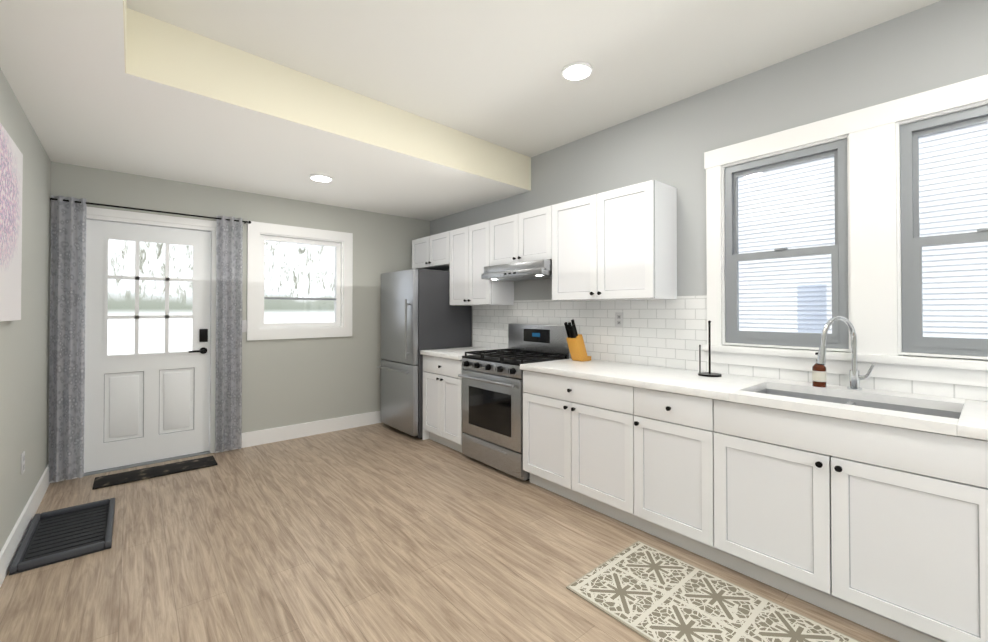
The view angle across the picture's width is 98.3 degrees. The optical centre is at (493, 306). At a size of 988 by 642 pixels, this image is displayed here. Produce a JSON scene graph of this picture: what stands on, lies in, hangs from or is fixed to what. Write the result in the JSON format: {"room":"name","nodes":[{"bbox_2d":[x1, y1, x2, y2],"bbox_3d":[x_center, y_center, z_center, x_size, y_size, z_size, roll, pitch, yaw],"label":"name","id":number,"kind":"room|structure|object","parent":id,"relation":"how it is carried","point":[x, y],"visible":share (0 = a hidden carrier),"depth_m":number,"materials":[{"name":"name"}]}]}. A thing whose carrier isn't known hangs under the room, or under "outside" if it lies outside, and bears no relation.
{"room":"kitchen","nodes":[
{"label":"kitchen","id":0,"kind":"room"},
{"bbox_2d":[0,68,50,550],"bbox_3d":[-1.190,-0.125,0.541,0.150,2.900,7.360,0,-1,-40],"label":"wall","id":1,"kind":"structure","parent":0,"point":[24,370],"depth_m":2.58,"materials":[{"name":"grey paint"}]},
{"bbox_2d":[0,123,22,321],"bbox_3d":[-2.151,-0.374,1.819,0.030,0.885,1.190,0,-1,-40],"label":"picture","id":2,"kind":"object","parent":1,"relation":"attached to","point":[11,169],"visible":1,"depth_m":2.07},
{"bbox_2d":[21,451,24,474],"bbox_3d":[-2.751,0.915,2.494,0.008,0.120,0.075,0,-1,-40],"label":"outlet","id":3,"kind":"object","parent":1,"relation":"attached to","point":[22,462],"visible":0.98,"depth_m":2.48,"materials":[{"name":"white plastic"}]},
{"bbox_2d":[0,465,49,586],"bbox_3d":[-1.122,1.256,0.574,0.014,0.140,7.046,0,-1,-40],"label":"baseboard","id":4,"kind":"structure","parent":1,"relation":"attached to","point":[9,550],"depth_m":2.43,"materials":[{"name":"white wood"}]},
{"bbox_2d":[48,161,429,479],"bbox_3d":[-2.111,-0.085,4.486,3.550,2.900,0.150,0,-1,-40],"label":"wall","id":5,"kind":"structure","parent":0,"point":[286,382],"depth_m":4.44,"materials":[{"name":"grey paint"}]},
{"bbox_2d":[66,206,219,479],"bbox_3d":[-2.989,0.283,3.728,1.035,2.150,0.166,0,-1,-40],"label":"door frame","id":6,"kind":"structure","parent":5,"relation":"attached to","point":[112,215],"depth_m":3.85,"materials":[{"name":"white wood"}]},
{"bbox_2d":[84,219,210,472],"bbox_3d":[-2.963,0.321,3.697,0.843,2.036,0.103,0,-1,-40],"label":"entry door","id":7,"kind":"structure","parent":5,"relation":"in","point":[142,407],"depth_m":3.67,"materials":[{"name":"white wood"}]},
{"bbox_2d":[48,195,250,481],"bbox_3d":[-2.860,0.247,3.668,1.346,2.170,0.119,0,-1,-40],"label":"curtains","id":8,"kind":"object","parent":5,"relation":"hanging from","point":[67,341],"visible":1,"depth_m":3.32,"materials":[{"name":"grey fabric"}]},
{"bbox_2d":[50,411,381,482],"bbox_3d":[-2.115,1.294,4.361,3.400,0.140,0.014,0,-1,-40],"label":"baseboard","id":9,"kind":"structure","parent":5,"relation":"attached to","point":[264,436],"depth_m":4.48,"materials":[{"name":"white wood"}]},
{"bbox_2d":[242,320,246,331],"bbox_3d":[-2.401,0.194,4.130,0.070,0.115,0.011,0,-1,-40],"label":"switch plate","id":10,"kind":"object","parent":5,"relation":"attached to","point":[244,325],"visible":0.56,"depth_m":4.12,"materials":[{"name":"white plastic"}]},
{"bbox_2d":[247,221,352,339],"bbox_3d":[-2.044,-0.244,4.532,1.040,1.160,0.170,0,-1,-40],"label":"window","id":11,"kind":"structure","parent":5,"relation":"in","point":[337,270],"depth_m":4.46,"materials":[{"name":"white wood"}]},
{"bbox_2d":[0,0,530,220],"bbox_3d":[0.164,-1.293,1.701,3.400,0.320,7.060,0,-1,-40],"label":"ceiling","id":12,"kind":"structure","parent":0,"point":[115,85],"depth_m":2.74,"materials":[{"name":"white paint"}]},
{"bbox_2d":[310,174,332,181],"bbox_3d":[-1.490,-1.104,3.679,0.184,0.016,0.184,0,-1,-40],"label":"recessed light","id":13,"kind":"object","parent":12,"relation":"in","point":[320,177],"visible":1,"depth_m":3.66,"materials":[{"name":"white plastic"}]},
{"bbox_2d":[0,423,898,641],"bbox_3d":[0.164,1.387,1.674,3.700,0.100,7.360,0,-1,-40],"label":"floor","id":14,"kind":"structure","parent":0,"point":[380,532],"depth_m":2.27,"materials":[{"name":"laminate"}]},
{"bbox_2d":[9,498,114,574],"bbox_3d":[-2.505,1.324,2.525,0.380,0.041,0.730,0,-1,-40],"label":"tray","id":15,"kind":"object","parent":14,"relation":"on","point":[58,535],"visible":1,"depth_m":2.48,"materials":[{"name":"grey rubber"}]},
{"bbox_2d":[92,456,217,489],"bbox_3d":[-2.741,1.348,3.491,0.780,0.012,0.270,0,-1,-40],"label":"door mat","id":16,"kind":"object","parent":14,"relation":"on","point":[142,474],"visible":0.94,"depth_m":3.44,"materials":[{"name":"black rubber"}]},
{"bbox_2d":[377,269,471,438],"bbox_3d":[-0.797,0.496,4.808,0.798,1.745,0.750,0,-1,-40],"label":"fridge","id":17,"kind":"object","parent":14,"relation":"on","point":[419,312],"visible":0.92,"depth_m":4.50,"materials":[{"name":"grey metal"}]},
{"bbox_2d":[423,355,463,453],"bbox_3d":[-0.263,0.928,4.306,0.648,0.872,0.672,0,-1,-40],"label":"base cabinet","id":18,"kind":"object","parent":14,"relation":"on","point":[442,386],"depth_m":4.08,"materials":[{"name":"white wood"}]},
{"bbox_2d":[420,347,495,358],"bbox_3d":[-0.275,0.469,4.301,0.678,0.040,0.672,0,-1,-40],"label":"countertop","id":19,"kind":"structure","parent":18,"relation":"on","point":[450,353],"depth_m":4.22,"materials":[{"name":"white stone"}]},
{"bbox_2d":[458,324,570,480],"bbox_3d":[0.181,0.763,3.727,0.714,1.190,0.768,0,-1,-40],"label":"range","id":20,"kind":"object","parent":14,"relation":"on","point":[492,408],"visible":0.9,"depth_m":3.57,"materials":[{"name":"silver metal"}]},
{"bbox_2d":[523,371,619,520],"bbox_3d":[0.787,0.915,3.068,0.648,0.872,1.000,0,-1,-40],"label":"base cabinet","id":21,"kind":"object","parent":14,"relation":"on","point":[571,427],"depth_m":2.87,"materials":[{"name":"white wood"}]},
{"bbox_2d":[620,387,735,566],"bbox_3d":[1.219,0.910,2.559,0.648,0.872,0.574,0,-1,-40],"label":"base cabinet","id":22,"kind":"object","parent":14,"relation":"on","point":[674,448],"depth_m":2.33,"materials":[{"name":"white wood"}]},
{"bbox_2d":[520,359,987,442],"bbox_3d":[1.703,0.446,1.970,0.678,0.040,3.866,0,-1,-40],"label":"countertop","id":23,"kind":"structure","parent":22,"relation":"on","point":[972,421],"depth_m":2.11,"materials":[{"name":"white stone"}]},
{"bbox_2d":[564,319,590,360],"bbox_3d":[0.666,0.273,3.422,0.236,0.334,0.100,0,-1,-40],"label":"knife block","id":24,"kind":"object","parent":23,"relation":"on","point":[576,345],"visible":1,"depth_m":3.38,"materials":[{"name":"orange wood"}]},
{"bbox_2d":[698,320,721,376],"bbox_3d":[1.344,0.260,2.660,0.132,0.343,0.132,0,-1,-40],"label":"paper towel holder","id":25,"kind":"object","parent":23,"relation":"on","point":[707,374],"visible":1,"depth_m":2.66,"materials":[{"name":"black metal"}]},
{"bbox_2d":[812,352,825,386],"bbox_3d":[1.729,0.337,2.271,0.075,0.182,0.061,0,-1,-40],"label":"soap bottle","id":26,"kind":"object","parent":23,"relation":"on","point":[818,375],"visible":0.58,"depth_m":2.25,"materials":[{"name":"brown"}]},
{"bbox_2d":[816,316,874,389],"bbox_3d":[1.779,0.238,2.159,0.215,0.376,0.203,0,-1,-40],"label":"faucet","id":27,"kind":"object","parent":23,"relation":"on","point":[855,377],"visible":1,"depth_m":2.17,"materials":[{"name":"silver metal"}]},
{"bbox_2d":[566,541,860,641],"bbox_3d":[1.486,1.327,1.167,0.630,0.008,2.795,0,-1,-40],"label":"runner rug","id":28,"kind":"object","parent":14,"relation":"on","point":[648,592],"visible":1,"depth_m":1.90,"materials":[{"name":"beige fabric"}]},
{"bbox_2d":[728,439,987,641],"bbox_3d":[1.675,1.010,2.020,0.648,0.660,1.077,0,-1,-40],"label":"base cabinet","id":29,"kind":"object","parent":14,"relation":"on","point":[865,507],"depth_m":1.74,"materials":[{"name":"white wood"}]},
{"bbox_2d":[972,439,987,498],"bbox_3d":[2.181,0.898,1.426,0.648,0.872,0.725,0,-1,-40],"label":"base cabinet","id":30,"kind":"object","parent":14,"relation":"on","point":[979,448],"depth_m":1.49,"materials":[{"name":"white wood"}]},
{"bbox_2d":[127,0,940,156],"bbox_3d":[0.164,-1.508,1.703,3.400,0.110,7.060,0,-1,-40],"label":"ceiling","id":31,"kind":"structure","parent":0,"point":[490,71],"depth_m":2.37,"materials":[{"name":"white paint"}]},
{"bbox_2d":[562,62,591,80],"bbox_3d":[0.508,-1.435,2.611,0.184,0.016,0.184,0,-1,-40],"label":"recessed light","id":32,"kind":"object","parent":31,"relation":"in","point":[575,71],"visible":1,"depth_m":2.59,"materials":[{"name":"white"}]},
{"bbox_2d":[430,0,987,401],"bbox_3d":[1.566,-0.102,2.780,0.150,2.900,7.210,0,-1,-40],"label":"wall","id":33,"kind":"structure","parent":0,"point":[941,43],"depth_m":2.72,"materials":[{"name":"grey paint"}]},
{"bbox_2d":[412,231,447,269],"bbox_3d":[-0.620,-0.630,4.996,0.318,0.361,0.810,0,-1,-40],"label":"upper cabinet","id":34,"kind":"object","parent":33,"relation":"attached to","point":[429,252],"depth_m":4.89,"materials":[{"name":"white wood"}]},
{"bbox_2d":[448,221,513,305],"bbox_3d":[-0.120,-0.413,4.405,0.318,0.806,0.736,0,-1,-40],"label":"upper cabinet","id":35,"kind":"object","parent":33,"relation":"attached to","point":[467,246],"depth_m":4.28,"materials":[{"name":"white wood"}]},
{"bbox_2d":[488,207,543,265],"bbox_3d":[0.334,-0.599,3.871,0.318,0.445,0.788,0,-1,-40],"label":"upper cabinet","id":36,"kind":"object","parent":33,"relation":"attached to","point":[516,238],"depth_m":3.78,"materials":[{"name":"white wood"}]},
{"bbox_2d":[481,259,551,280],"bbox_3d":[0.292,-0.310,3.832,0.431,0.125,0.772,0,-1,-40],"label":"range hood","id":37,"kind":"object","parent":36,"relation":"attached to","point":[531,270],"visible":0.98,"depth_m":3.67,"materials":[{"name":"silver metal"}]},
{"bbox_2d":[544,180,676,300],"bbox_3d":[0.856,-0.437,3.254,0.318,0.781,0.946,0,-1,-40],"label":"upper cabinet","id":38,"kind":"object","parent":33,"relation":"attached to","point":[618,244],"depth_m":3.02,"materials":[{"name":"white wood"}]},
{"bbox_2d":[473,295,987,400],"bbox_3d":[1.487,0.180,2.747,0.009,0.505,5.326,0,-1,-40],"label":"tile backsplash","id":39,"kind":"structure","parent":33,"relation":"attached to","point":[670,333],"depth_m":3.15,"materials":[{"name":"white tile"}]},
{"bbox_2d":[615,312,622,326],"bbox_3d":[0.978,0.106,3.335,0.008,0.115,0.070,0,-1,-40],"label":"outlet","id":40,"kind":"object","parent":39,"relation":"attached to","point":[618,319],"visible":1,"depth_m":3.33,"materials":[{"name":"white plastic"}]},
{"bbox_2d":[702,74,987,386],"bbox_3d":[1.979,-0.332,2.261,0.195,1.390,1.640,0,-1,-40],"label":"window","id":41,"kind":"structure","parent":33,"relation":"in","point":[838,338],"depth_m":2.29,"materials":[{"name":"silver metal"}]},
{"bbox_2d":[738,156,834,333],"bbox_3d":[1.760,-0.344,2.580,0.028,1.101,0.610,0,-1,-40],"label":"window blinds","id":42,"kind":"object","parent":41,"relation":"attached to","point":[785,263],"depth_m":2.57,"materials":[{"name":"white plastic"}]},
{"bbox_2d":[900,104,987,356],"bbox_3d":[2.230,-0.341,1.930,0.068,1.134,0.564,0,-1,-40],"label":"window","id":43,"kind":"structure","parent":41,"relation":"attached to","point":[913,243],"depth_m":2.08,"materials":[{"name":"grey wood"}]},
{"bbox_2d":[919,123,987,338],"bbox_3d":[2.278,-0.350,1.970,0.028,1.101,0.550,0,-1,-40],"label":"window blinds","id":44,"kind":"object","parent":41,"relation":"attached to","point":[971,207],"depth_m":2.05,"materials":[{"name":"white plastic"}]},
{"bbox_2d":[728,391,971,486],"bbox_3d":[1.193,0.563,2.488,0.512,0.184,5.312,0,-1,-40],"label":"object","id":45,"kind":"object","parent":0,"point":[948,457],"depth_m":1.76,"materials":[{"name":"white ceramic"}]},
{"label":"outside","id":46,"kind":"structure","parent":0,"visible":0},
{"bbox_2d":[107,239,334,354],"bbox_3d":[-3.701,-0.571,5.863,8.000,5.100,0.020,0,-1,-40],"label":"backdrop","id":47,"kind":"structure","parent":46,"point":[274,309],"depth_m":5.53,"materials":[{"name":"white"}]}
]}

